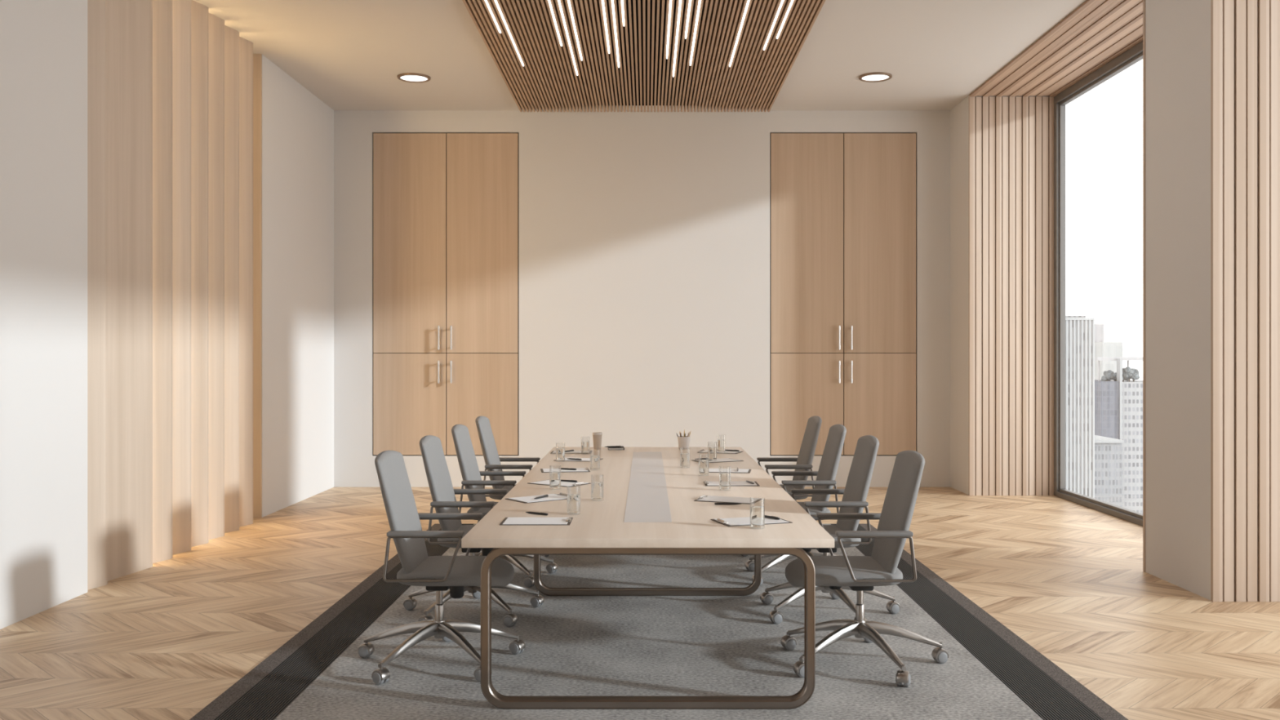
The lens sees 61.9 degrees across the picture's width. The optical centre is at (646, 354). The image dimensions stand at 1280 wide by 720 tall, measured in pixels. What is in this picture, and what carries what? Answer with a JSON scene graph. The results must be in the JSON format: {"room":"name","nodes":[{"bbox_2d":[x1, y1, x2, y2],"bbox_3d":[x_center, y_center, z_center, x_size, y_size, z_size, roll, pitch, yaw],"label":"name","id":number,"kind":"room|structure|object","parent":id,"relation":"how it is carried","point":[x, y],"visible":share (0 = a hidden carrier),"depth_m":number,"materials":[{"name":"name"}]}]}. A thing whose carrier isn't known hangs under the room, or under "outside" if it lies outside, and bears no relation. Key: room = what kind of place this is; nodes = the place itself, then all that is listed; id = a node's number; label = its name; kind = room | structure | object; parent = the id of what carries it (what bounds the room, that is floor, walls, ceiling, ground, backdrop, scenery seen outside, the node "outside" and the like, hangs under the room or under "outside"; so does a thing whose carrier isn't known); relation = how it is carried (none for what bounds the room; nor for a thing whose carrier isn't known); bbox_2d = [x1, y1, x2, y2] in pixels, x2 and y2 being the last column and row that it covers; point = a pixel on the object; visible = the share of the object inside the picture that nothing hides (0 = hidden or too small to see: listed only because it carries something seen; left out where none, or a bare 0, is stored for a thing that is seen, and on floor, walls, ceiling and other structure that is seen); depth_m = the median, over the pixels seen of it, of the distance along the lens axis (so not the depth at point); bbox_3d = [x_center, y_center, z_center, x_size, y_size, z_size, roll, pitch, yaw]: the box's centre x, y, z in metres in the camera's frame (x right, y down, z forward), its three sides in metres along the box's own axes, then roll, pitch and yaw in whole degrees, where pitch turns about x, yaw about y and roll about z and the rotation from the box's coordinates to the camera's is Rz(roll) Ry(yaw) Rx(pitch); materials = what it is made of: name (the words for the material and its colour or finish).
{"room":"office","nodes":[
{"label":"office","id":0,"kind":"room"},
{"bbox_2d":[0,0,253,629],"bbox_3d":[-3.788,-0.648,3.595,0.425,4.365,12.189,0,0,0],"label":"wall","id":1,"kind":"structure","parent":0,"point":[43,43],"depth_m":7.35,"materials":[{"name":"white paint"}]},
{"bbox_2d":[262,54,333,517],"bbox_3d":[-3.812,-0.648,11.213,0.376,4.365,2.305,0,0,0],"label":"wall","id":2,"kind":"structure","parent":0,"point":[298,126],"depth_m":10.99,"materials":[{"name":"white paint"}]},
{"bbox_2d":[0,487,1279,719],"bbox_3d":[0.375,1.659,4.933,8.750,0.250,15.265,0,0,0],"label":"floor","id":3,"kind":"structure","parent":0,"point":[163,641],"depth_m":6.32,"materials":[{"name":"brown wood"}]},
{"bbox_2d":[189,524,1128,719],"bbox_3d":[0.051,1.530,6.800,3.926,0.008,5.660,0,0,0],"label":"area rug","id":4,"kind":"object","parent":3,"relation":"on","point":[576,646],"visible":0.69,"depth_m":5.39,"materials":[{"name":"grey carpet"}]},
{"bbox_2d":[357,450,525,684],"bbox_3d":[-1.037,1.002,5.315,0.832,1.044,0.810,0,0,0],"label":"office chair","id":5,"kind":"object","parent":4,"relation":"on","point":[438,574],"visible":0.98,"depth_m":5.17,"materials":[{"name":"grey fabric"}]},
{"bbox_2d":[403,435,544,626],"bbox_3d":[-1.037,1.002,6.321,0.832,1.044,0.810,0,0,0],"label":"office chair","id":6,"kind":"object","parent":4,"relation":"on","point":[442,492],"visible":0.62,"depth_m":6.18,"materials":[{"name":"grey fabric"}]},
{"bbox_2d":[451,424,558,587],"bbox_3d":[-1.037,1.002,7.327,0.832,1.044,0.810,0,0,0],"label":"office chair","id":7,"kind":"object","parent":4,"relation":"on","point":[471,474],"visible":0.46,"depth_m":7.14,"materials":[{"name":"grey fabric"}]},
{"bbox_2d":[475,415,549,557],"bbox_3d":[-1.037,1.002,8.333,0.832,1.044,0.810,0,0,0],"label":"office chair","id":8,"kind":"object","parent":4,"relation":"on","point":[492,460],"visible":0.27,"depth_m":8.12,"materials":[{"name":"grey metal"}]},
{"bbox_2d":[461,447,834,709],"bbox_3d":[0.005,1.154,6.804,1.591,0.743,4.519,0,0,0],"label":"conference table","id":9,"kind":"object","parent":4,"relation":"on","point":[647,506],"visible":0.87,"depth_m":4.97,"materials":[{"name":"brown wood"}]},
{"bbox_2d":[499,516,573,524],"bbox_3d":[-0.515,0.776,5.010,0.325,0.016,0.214,0,0,0],"label":"clipboard","id":10,"kind":"object","parent":9,"relation":"on","point":[507,521],"visible":1,"depth_m":4.99,"materials":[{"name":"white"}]},
{"bbox_2d":[505,493,568,503],"bbox_3d":[-0.576,0.776,5.804,0.325,0.016,0.214,0,0,-38],"label":"clipboard","id":11,"kind":"object","parent":9,"relation":"on","point":[525,500],"visible":0.75,"depth_m":5.78,"materials":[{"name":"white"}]},
{"bbox_2d":[533,493,548,498],"bbox_3d":[-0.574,0.773,5.795,0.011,0.013,0.143,0,0,26],"label":"pen","id":12,"kind":"object","parent":11,"relation":"on","point":[547,495],"visible":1,"depth_m":5.80,"materials":[{"name":"black plastic"}]},
{"bbox_2d":[525,511,547,515],"bbox_3d":[-0.541,0.777,5.235,0.143,0.013,0.011,0,0,35],"label":"pen","id":13,"kind":"object","parent":9,"relation":"on","point":[532,513],"visible":1,"depth_m":5.22,"materials":[{"name":"black plastic"}]},
{"bbox_2d":[550,471,560,488],"bbox_3d":[-0.533,0.715,6.220,0.067,0.137,0.067,0,0,0],"label":"drinking glass","id":14,"kind":"object","parent":9,"relation":"on","point":[555,477],"visible":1,"depth_m":6.19,"materials":[{"name":"glass"}]},
{"bbox_2d":[528,480,590,487],"bbox_3d":[-0.532,0.776,6.487,0.325,0.016,0.214,0,0,34],"label":"clipboard","id":15,"kind":"object","parent":9,"relation":"on","point":[568,484],"visible":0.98,"depth_m":6.44,"materials":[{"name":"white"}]},
{"bbox_2d":[560,480,577,482],"bbox_3d":[-0.486,0.773,6.542,0.143,0.013,0.011,0,0,29],"label":"pen","id":16,"kind":"object","parent":15,"relation":"on","point":[571,481],"visible":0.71,"depth_m":6.53,"materials":[{"name":"black plastic"}]},
{"bbox_2d":[555,448,564,460],"bbox_3d":[-0.632,0.715,7.820,0.067,0.137,0.067,0,0,0],"label":"drinking glass","id":17,"kind":"object","parent":9,"relation":"on","point":[560,452],"visible":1,"depth_m":7.79,"materials":[{"name":"glass"}]},
{"bbox_2d":[540,466,590,472],"bbox_3d":[-0.552,0.776,7.220,0.325,0.016,0.214,0,0,-8],"label":"clipboard","id":18,"kind":"object","parent":9,"relation":"on","point":[578,469],"visible":0.98,"depth_m":7.17,"materials":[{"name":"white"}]},
{"bbox_2d":[559,467,576,470],"bbox_3d":[-0.538,0.773,7.220,0.143,0.013,0.011,0,0,26],"label":"pen","id":19,"kind":"object","parent":18,"relation":"on","point":[571,468],"visible":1,"depth_m":7.21,"materials":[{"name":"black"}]},
{"bbox_2d":[550,449,592,453],"bbox_3d":[-0.603,0.776,8.560,0.325,0.016,0.214,0,0,0],"label":"clipboard","id":20,"kind":"object","parent":9,"relation":"on","point":[590,451],"visible":0.78,"depth_m":8.48,"materials":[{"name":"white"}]},
{"bbox_2d":[567,493,580,513],"bbox_3d":[-0.359,0.715,5.240,0.067,0.137,0.067,0,0,0],"label":"drinking glass","id":21,"kind":"object","parent":9,"relation":"on","point":[573,500],"visible":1,"depth_m":5.21,"materials":[{"name":"glass"}]},
{"bbox_2d":[554,457,602,461],"bbox_3d":[-0.507,0.776,7.950,0.325,0.016,0.214,0,0,12],"label":"clipboard","id":22,"kind":"object","parent":9,"relation":"on","point":[566,459],"visible":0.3,"depth_m":7.89,"materials":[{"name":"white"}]},
{"bbox_2d":[566,457,581,460],"bbox_3d":[-0.538,0.773,7.905,0.143,0.013,0.011,0,0,36],"label":"pen","id":23,"kind":"object","parent":22,"relation":"on","point":[576,459],"visible":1,"depth_m":7.89,"materials":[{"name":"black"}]},
{"bbox_2d":[581,441,589,453],"bbox_3d":[-0.484,0.715,8.410,0.067,0.137,0.067,0,0,0],"label":"drinking glass","id":24,"kind":"object","parent":9,"relation":"on","point":[584,445],"visible":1,"depth_m":8.38,"materials":[{"name":"glass"}]},
{"bbox_2d":[590,455,599,469],"bbox_3d":[-0.350,0.715,7.240,0.067,0.137,0.067,0,0,0],"label":"drinking glass","id":25,"kind":"object","parent":9,"relation":"on","point":[594,460],"visible":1,"depth_m":7.21,"materials":[{"name":"glass"}]},
{"bbox_2d":[591,431,602,448],"bbox_3d":[-0.410,0.715,8.865,0.085,0.138,0.085,0,0,0],"label":"paper cup","id":26,"kind":"object","parent":9,"relation":"on","point":[597,436],"visible":1,"depth_m":8.84,"materials":[{"name":"beige paper"}]},
{"bbox_2d":[591,481,603,499],"bbox_3d":[-0.266,0.715,5.740,0.067,0.137,0.067,0,0,0],"label":"drinking glass","id":27,"kind":"object","parent":9,"relation":"on","point":[597,486],"visible":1,"depth_m":5.71,"materials":[{"name":"glass"}]},
{"bbox_2d":[607,445,624,449],"bbox_3d":[-0.255,0.775,8.860,0.132,0.017,0.180,0,0,-4],"label":"notebook","id":28,"kind":"object","parent":9,"relation":"on","point":[622,447],"visible":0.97,"depth_m":8.78,"materials":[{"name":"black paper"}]},
{"bbox_2d":[604,445,621,447],"bbox_3d":[-0.281,0.760,8.820,0.143,0.013,0.011,0,0,-12],"label":"pen","id":29,"kind":"object","parent":28,"relation":"on","point":[608,446],"visible":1,"depth_m":8.82,"materials":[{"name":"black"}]},
{"bbox_2d":[677,435,689,448],"bbox_3d":[0.309,0.732,8.870,0.104,0.104,0.104,0,0,0],"label":"pencil cup","id":30,"kind":"object","parent":9,"relation":"on","point":[683,442],"visible":1,"depth_m":8.83,"materials":[{"name":"clear glass"}]},
{"bbox_2d":[680,453,689,466],"bbox_3d":[0.266,0.715,7.400,0.067,0.137,0.067,0,0,0],"label":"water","id":31,"kind":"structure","parent":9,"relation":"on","point":[685,458],"depth_m":7.37,"materials":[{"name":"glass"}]},
{"bbox_2d":[698,460,708,474],"bbox_3d":[0.370,0.715,6.910,0.067,0.137,0.067,0,0,0],"label":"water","id":32,"kind":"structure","parent":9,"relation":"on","point":[703,464],"depth_m":6.88,"materials":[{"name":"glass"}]},
{"bbox_2d":[691,457,743,462],"bbox_3d":[0.522,0.776,7.881,0.325,0.016,0.214,0,0,-25],"label":"clipboard","id":33,"kind":"object","parent":9,"relation":"on","point":[723,460],"visible":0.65,"depth_m":7.85,"materials":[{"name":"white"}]},
{"bbox_2d":[707,447,716,459],"bbox_3d":[0.483,0.711,7.850,0.067,0.137,0.067,0,0,0],"label":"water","id":34,"kind":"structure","parent":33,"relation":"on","point":[712,451],"depth_m":7.82,"materials":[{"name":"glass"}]},
{"bbox_2d":[697,448,742,453],"bbox_3d":[0.592,0.776,8.579,0.325,0.016,0.214,0,0,20],"label":"clipboard","id":35,"kind":"object","parent":9,"relation":"on","point":[703,451],"visible":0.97,"depth_m":8.55,"materials":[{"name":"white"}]},
{"bbox_2d":[717,440,724,451],"bbox_3d":[0.597,0.711,8.544,0.067,0.137,0.067,0,0,0],"label":"drinking glass","id":36,"kind":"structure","parent":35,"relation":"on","point":[721,443],"depth_m":8.52,"materials":[{"name":"glass"}]},
{"bbox_2d":[719,473,730,488],"bbox_3d":[0.453,0.715,6.170,0.067,0.137,0.067,0,0,0],"label":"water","id":37,"kind":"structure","parent":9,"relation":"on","point":[724,478],"depth_m":6.14,"materials":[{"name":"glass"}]},
{"bbox_2d":[714,502,740,504],"bbox_3d":[0.425,0.777,5.572,0.143,0.013,0.011,0,0,0],"label":"pen","id":38,"kind":"object","parent":9,"relation":"on","point":[715,503],"visible":1,"depth_m":5.57,"materials":[{"name":"black plastic"}]},
{"bbox_2d":[693,494,763,504],"bbox_3d":[0.442,0.776,5.749,0.325,0.016,0.214,0,0,22],"label":"clipboard","id":39,"kind":"object","parent":9,"relation":"on","point":[703,498],"visible":0.99,"depth_m":5.73,"materials":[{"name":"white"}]},
{"bbox_2d":[708,468,751,473],"bbox_3d":[0.537,0.776,7.187,0.325,0.016,0.214,0,0,8],"label":"clipboard","id":40,"kind":"object","parent":9,"relation":"on","point":[710,470],"visible":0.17,"depth_m":7.17,"materials":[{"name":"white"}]},
{"bbox_2d":[703,480,759,485],"bbox_3d":[0.512,0.776,6.467,0.325,0.016,0.214,0,0,0],"label":"clipboard","id":41,"kind":"object","parent":9,"relation":"on","point":[706,483],"visible":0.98,"depth_m":6.44,"materials":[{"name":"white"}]},
{"bbox_2d":[710,515,792,526],"bbox_3d":[0.491,0.776,5.016,0.325,0.016,0.214,0,0,-19],"label":"clipboard","id":42,"kind":"object","parent":9,"relation":"on","point":[731,522],"visible":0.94,"depth_m":4.98,"materials":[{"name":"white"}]},
{"bbox_2d":[764,515,780,519],"bbox_3d":[0.585,0.773,5.085,0.011,0.013,0.143,0,0,-36],"label":"pen","id":43,"kind":"object","parent":42,"relation":"on","point":[765,516],"visible":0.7,"depth_m":5.06,"materials":[{"name":"black plastic"}]},
{"bbox_2d":[750,506,764,527],"bbox_3d":[0.500,0.715,4.820,0.067,0.137,0.067,0,0,0],"label":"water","id":44,"kind":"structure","parent":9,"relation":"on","point":[757,513],"depth_m":4.79,"materials":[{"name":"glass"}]},
{"bbox_2d":[741,415,838,556],"bbox_3d":[1.071,1.002,8.268,0.833,1.048,0.797,0,0,-18],"label":"office chair","id":45,"kind":"object","parent":4,"relation":"on","point":[804,460],"visible":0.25,"depth_m":8.12,"materials":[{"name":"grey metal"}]},
{"bbox_2d":[745,424,846,585],"bbox_3d":[1.071,1.002,7.262,0.833,1.048,0.797,0,0,-18],"label":"office chair","id":46,"kind":"object","parent":4,"relation":"on","point":[826,474],"visible":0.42,"depth_m":7.16,"materials":[{"name":"grey fabric"}]},
{"bbox_2d":[760,435,900,623],"bbox_3d":[1.071,1.002,6.256,0.833,1.048,0.797,0,0,-18],"label":"office chair","id":47,"kind":"object","parent":4,"relation":"on","point":[855,493],"visible":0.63,"depth_m":6.19,"materials":[{"name":"grey fabric"}]},
{"bbox_2d":[780,450,949,686],"bbox_3d":[1.071,1.002,5.250,0.833,1.048,0.797,0,0,-18],"label":"office chair","id":48,"kind":"object","parent":4,"relation":"on","point":[860,574],"visible":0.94,"depth_m":5.18,"materials":[{"name":"grey fabric"}]},
{"bbox_2d":[1145,0,1210,599],"bbox_3d":[4.024,-0.648,7.083,1.008,4.365,0.884,0,0,0],"label":"wall pier","id":49,"kind":"object","parent":3,"relation":"on","point":[1178,32],"visible":0.6,"depth_m":7.06,"materials":[{"name":"white paint"}]},
{"bbox_2d":[1053,40,1142,526],"bbox_3d":[4.480,-0.636,9.578,0.100,4.341,4.051,0,0,0],"label":"window","id":50,"kind":"structure","parent":49,"relation":"attached to","point":[1134,55],"depth_m":11.51,"materials":[{"name":"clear glass"}]},
{"bbox_2d":[1142,0,1145,572],"bbox_3d":[3.987,-0.637,7.537,0.950,4.343,0.025,0,0,0],"label":"trim","id":51,"kind":"structure","parent":49,"relation":"attached to","point":[1144,1],"depth_m":7.53,"materials":[{"name":"brown wood"}]},
{"bbox_2d":[1210,0,1279,601],"bbox_3d":[3.987,-0.637,6.628,0.950,4.343,0.025,0,0,0],"label":"panel","id":52,"kind":"object","parent":49,"relation":"attached to","point":[1245,34],"depth_m":6.62,"materials":[{"name":"brown wood"}]},
{"bbox_2d":[193,0,1086,110],"bbox_3d":[0.375,-2.931,4.933,8.750,0.200,15.265,0,0,0],"label":"ceiling","id":53,"kind":"structure","parent":0,"point":[350,55],"depth_m":9.89,"materials":[{"name":"white paint"}]},
{"bbox_2d":[397,72,431,83],"bbox_3d":[-2.372,-2.820,10.876,0.336,0.021,0.336,0,0,0],"label":"recessed light","id":54,"kind":"object","parent":53,"relation":"in","point":[415,77],"visible":1,"depth_m":10.87,"materials":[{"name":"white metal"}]},
{"bbox_2d":[400,75,427,81],"bbox_3d":[-2.372,-2.825,10.876,0.274,0.008,0.274,0,0,0],"label":"diffuser","id":55,"kind":"object","parent":54,"relation":"attached to","point":[403,77],"depth_m":10.87,"materials":[{"name":"white plastic"}]},
{"bbox_2d":[462,0,825,111],"bbox_3d":[-0.021,-2.791,6.795,2.821,0.079,10.590,0,0,0],"label":"ceiling panel","id":56,"kind":"object","parent":53,"relation":"attached to","point":[548,78],"visible":1,"depth_m":9.72,"materials":[{"name":"brown wood"}]},
{"bbox_2d":[484,0,501,33],"bbox_3d":[-1.250,-2.789,7.313,0.010,0.084,3.600,0,0,0],"label":"ceiling light","id":57,"kind":"object","parent":56,"relation":"attached to","point":[486,1],"visible":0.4,"depth_m":8.67,"materials":[{"name":"white plastic"}]},
{"bbox_2d":[494,0,524,66],"bbox_3d":[-1.174,-2.789,7.554,0.010,0.084,5.200,0,0,0],"label":"ceiling light","id":58,"kind":"object","parent":56,"relation":"attached to","point":[495,1],"visible":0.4,"depth_m":9.05,"materials":[{"name":"white plastic"}]},
{"bbox_2d":[548,0,562,46],"bbox_3d":[-0.758,-2.789,7.298,0.010,0.084,4.400,0,0,0],"label":"ceiling light","id":59,"kind":"object","parent":56,"relation":"attached to","point":[549,2],"visible":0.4,"depth_m":8.82,"materials":[{"name":"white plastic"}]},
{"bbox_2d":[558,0,577,75],"bbox_3d":[-0.682,-2.789,7.497,0.010,0.084,6.000,0,0,0],"label":"ceiling light","id":60,"kind":"object","parent":56,"relation":"attached to","point":[559,2],"visible":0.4,"depth_m":9.18,"materials":[{"name":"white plastic"}]},
{"bbox_2d":[568,0,582,60],"bbox_3d":[-0.607,-2.789,7.465,0.010,0.084,5.000,0,0,0],"label":"ceiling light","id":61,"kind":"object","parent":56,"relation":"attached to","point":[569,3],"visible":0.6,"depth_m":9.00,"materials":[{"name":"white plastic"}]},
{"bbox_2d":[601,0,609,53],"bbox_3d":[-0.342,-2.789,7.734,0.010,0.084,4.000,0,0,0],"label":"ceiling light","id":62,"kind":"object","parent":56,"relation":"attached to","point":[602,0],"visible":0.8,"depth_m":8.91,"materials":[{"name":"white plastic"}]},
{"bbox_2d":[611,0,619,67],"bbox_3d":[-0.266,-2.789,7.403,0.010,0.084,5.600,0,0,0],"label":"ceiling light","id":63,"kind":"object","parent":56,"relation":"attached to","point":[612,1],"visible":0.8,"depth_m":9.09,"materials":[{"name":"white plastic"}]},
{"bbox_2d":[621,0,624,26],"bbox_3d":[-0.190,-2.789,7.223,0.010,0.084,3.400,0,0,0],"label":"ceiling light","id":64,"kind":"object","parent":56,"relation":"attached to","point":[622,2],"visible":0.8,"depth_m":8.57,"materials":[{"name":"white plastic"}]},
{"bbox_2d":[666,0,671,58],"bbox_3d":[0.188,-2.789,7.398,0.010,0.084,5.000,0,0,0],"label":"ceiling light","id":65,"kind":"object","parent":56,"relation":"attached to","point":[670,1],"visible":1,"depth_m":9.09,"materials":[{"name":"white plastic"}]},
{"bbox_2d":[672,0,681,76],"bbox_3d":[0.264,-2.789,7.443,0.010,0.084,6.200,0,0,0],"label":"ceiling light","id":66,"kind":"object","parent":56,"relation":"attached to","point":[680,1],"visible":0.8,"depth_m":9.26,"materials":[{"name":"white plastic"}]},
{"bbox_2d":[684,0,691,38],"bbox_3d":[0.340,-2.789,7.374,0.010,0.084,3.800,0,0,0],"label":"ceiling light","id":67,"kind":"object","parent":56,"relation":"attached to","point":[689,6],"visible":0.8,"depth_m":8.73,"materials":[{"name":"white plastic"}]},
{"bbox_2d":[689,0,701,65],"bbox_3d":[0.415,-2.789,7.440,0.010,0.084,5.400,0,0,0],"label":"ceiling light","id":68,"kind":"object","parent":56,"relation":"attached to","point":[699,4],"visible":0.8,"depth_m":9.06,"materials":[{"name":"white plastic"}]},
{"bbox_2d":[728,0,749,66],"bbox_3d":[0.793,-2.789,7.575,0.010,0.084,5.200,0,0,0],"label":"ceiling light","id":69,"kind":"object","parent":56,"relation":"attached to","point":[748,2],"visible":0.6,"depth_m":9.09,"materials":[{"name":"white plastic"}]},
{"bbox_2d":[763,0,783,49],"bbox_3d":[1.058,-2.789,7.523,0.010,0.084,4.200,0,0,0],"label":"ceiling light","id":70,"kind":"object","parent":56,"relation":"attached to","point":[782,1],"visible":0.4,"depth_m":8.86,"materials":[{"name":"white plastic"}]},
{"bbox_2d":[776,0,793,38],"bbox_3d":[1.134,-2.789,7.374,0.010,0.084,3.800,0,0,0],"label":"ceiling light","id":71,"kind":"object","parent":56,"relation":"attached to","point":[792,1],"visible":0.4,"depth_m":8.73,"materials":[{"name":"white plastic"}]},
{"bbox_2d":[858,71,892,82],"bbox_3d":[2.326,-2.820,10.850,0.336,0.021,0.336,0,0,0],"label":"recessed light","id":72,"kind":"object","parent":53,"relation":"in","point":[875,77],"visible":1,"depth_m":10.84,"materials":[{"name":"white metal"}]},
{"bbox_2d":[862,74,888,80],"bbox_3d":[2.326,-2.825,10.850,0.274,0.008,0.274,0,0,0],"label":"diffuser","id":73,"kind":"object","parent":72,"relation":"attached to","point":[864,77],"depth_m":10.84,"materials":[{"name":"white plastic"}]},
{"bbox_2d":[969,0,1142,96],"bbox_3d":[3.987,-2.820,9.578,0.950,0.021,4.055,0,0,0],"label":"soffit","id":74,"kind":"structure","parent":53,"relation":"attached to","point":[1097,32],"depth_m":9.87,"materials":[{"name":"brown wood"}]},
{"bbox_2d":[333,110,950,487],"bbox_3d":[0.375,-0.648,12.465,8.750,4.365,0.200,0,0,0],"label":"wall","id":75,"kind":"structure","parent":0,"point":[644,237],"depth_m":12.37,"materials":[{"name":"white paint"}]},
{"bbox_2d":[373,133,519,455],"bbox_3d":[-2.332,-0.703,12.377,1.688,3.740,0.167,0,0,0],"label":"tall cabinet","id":76,"kind":"object","parent":75,"relation":"attached to","point":[446,206],"visible":1,"depth_m":12.37,"materials":[{"name":"brown wood"}]},
{"bbox_2d":[769,133,915,455],"bbox_3d":[2.284,-0.703,12.377,1.693,3.740,0.167,0,0,0],"label":"tall cabinet","id":77,"kind":"object","parent":75,"relation":"attached to","point":[842,206],"visible":0.98,"depth_m":12.37,"materials":[{"name":"brown wood"}]},
{"bbox_2d":[950,95,1049,494],"bbox_3d":[4.024,-0.648,11.998,1.008,4.365,0.735,0,0,0],"label":"wall","id":78,"kind":"structure","parent":0,"point":[959,114],"depth_m":11.97,"materials":[{"name":"white paint"}]},
{"bbox_2d":[968,96,1053,495],"bbox_3d":[3.987,-0.637,11.617,0.950,4.343,0.025,0,0,0],"label":"panel","id":79,"kind":"object","parent":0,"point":[1011,138],"depth_m":11.61,"materials":[{"name":"brown wood"}]},
{"bbox_3d":[-3.860,-0.649,8.474,0.280,4.365,3.172,0,0,0],"label":"wall","id":80,"kind":"structure","parent":0,"visible":0},
{"bbox_2d":[253,53,262,517],"bbox_3d":[-3.673,-0.648,10.047,0.094,4.365,0.025,0,0,0],"label":"trim","id":81,"kind":"structure","parent":80,"relation":"attached to","point":[257,58],"depth_m":10.04,"materials":[{"name":"brown wood"}]},
{"bbox_3d":[175.000,72.534,320.000,450.000,2.000,560.000,0,0,0],"label":"ground","id":82,"kind":"structure","parent":0,"visible":0},
{"bbox_2d":[1065,315,1094,497],"bbox_3d":[55.125,33.186,147.900,7.220,76.696,16.200,0,0,0],"label":"tower","id":83,"kind":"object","parent":82,"relation":"on","point":[1079,330],"visible":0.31,"depth_m":139.86,"materials":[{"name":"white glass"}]},
{"bbox_2d":[1094,324,1103,342],"bbox_3d":[139.425,31.023,340.000,4.125,81.022,20.000,0,0,0],"label":"tower","id":84,"kind":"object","parent":82,"relation":"on","point":[1099,328],"visible":0.07,"depth_m":329.98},
{"bbox_2d":[1094,358,1122,506],"bbox_3d":[76.202,36.095,181.850,3.434,70.878,14.300,0,0,0],"label":"glass tower","id":85,"kind":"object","parent":82,"relation":"on","point":[1108,394],"visible":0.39,"depth_m":174.99,"materials":[{"name":"grey glass"}]},
{"bbox_2d":[1101,373,1111,381],"bbox_3d":[76.150,3.798,176.954,1.732,1.366,1.527,0,0,0],"label":"tree","id":86,"kind":"object","parent":85,"relation":"on","point":[1106,377],"visible":1,"depth_m":176.41,"materials":[{"name":"grey plant"}]},
{"bbox_2d":[1103,369,1114,381],"bbox_3d":[77.057,3.508,177.505,1.839,1.944,1.710,0,0,0],"label":"tree","id":87,"kind":"object","parent":85,"relation":"on","point":[1109,372],"visible":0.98,"depth_m":176.97,"materials":[{"name":"grey plant"}]},
{"bbox_2d":[1111,372,1123,381],"bbox_3d":[78.019,3.725,176.964,1.781,1.524,1.704,0,0,0],"label":"tree","id":88,"kind":"object","parent":85,"relation":"on","point":[1114,375],"visible":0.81,"depth_m":176.67,"materials":[{"name":"grey plant"}]},
{"bbox_2d":[1094,342,1122,379],"bbox_3d":[131.062,33.986,310.000,5.625,75.096,20.000,0,0,0],"label":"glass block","id":89,"kind":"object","parent":82,"relation":"on","point":[1102,349],"visible":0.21,"depth_m":300.01,"materials":[{"name":"white glass"}]},
{"bbox_2d":[1094,435,1124,506],"bbox_3d":[64.875,41.767,156.800,4.125,59.534,14.400,0,0,0],"label":"glass block","id":90,"kind":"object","parent":82,"relation":"on","point":[1108,451],"visible":0.22,"depth_m":150.01,"materials":[{"name":"grey concrete"}]},
{"bbox_2d":[1099,379,1142,513],"bbox_3d":[82.430,38.016,183.000,8.446,67.037,15.000,0,0,0],"label":"office block","id":91,"kind":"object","parent":82,"relation":"on","point":[1132,391],"visible":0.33,"depth_m":175.51,"materials":[{"name":"white concrete"}]},
{"bbox_2d":[1094,357,1142,382],"bbox_3d":[79.297,2.461,180.500,9.844,4.047,9.000,0,0,0],"label":"roof canopy","id":92,"kind":"object","parent":91,"relation":"on","point":[1098,359],"visible":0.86,"depth_m":175.98,"materials":[{"name":"grey concrete"}]},
{"bbox_2d":[1122,369,1128,381],"bbox_3d":[79.345,3.470,177.537,1.984,2.021,1.784,0,0,0],"label":"tree","id":93,"kind":"object","parent":91,"relation":"on","point":[1123,371],"visible":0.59,"depth_m":176.88,"materials":[{"name":"grey plant"}]},
{"bbox_2d":[1122,366,1138,382],"bbox_3d":[80.144,3.236,177.010,2.522,2.490,2.306,0,0,0],"label":"tree","id":94,"kind":"object","parent":91,"relation":"on","point":[1129,373],"visible":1,"depth_m":176.28,"materials":[{"name":"grey plant"}]},
{"bbox_2d":[1132,368,1139,381],"bbox_3d":[80.974,3.412,177.555,2.037,2.137,2.000,0,0,0],"label":"tree","id":95,"kind":"object","parent":91,"relation":"on","point":[1136,371],"visible":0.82,"depth_m":177.06,"materials":[{"name":"grey plant"}]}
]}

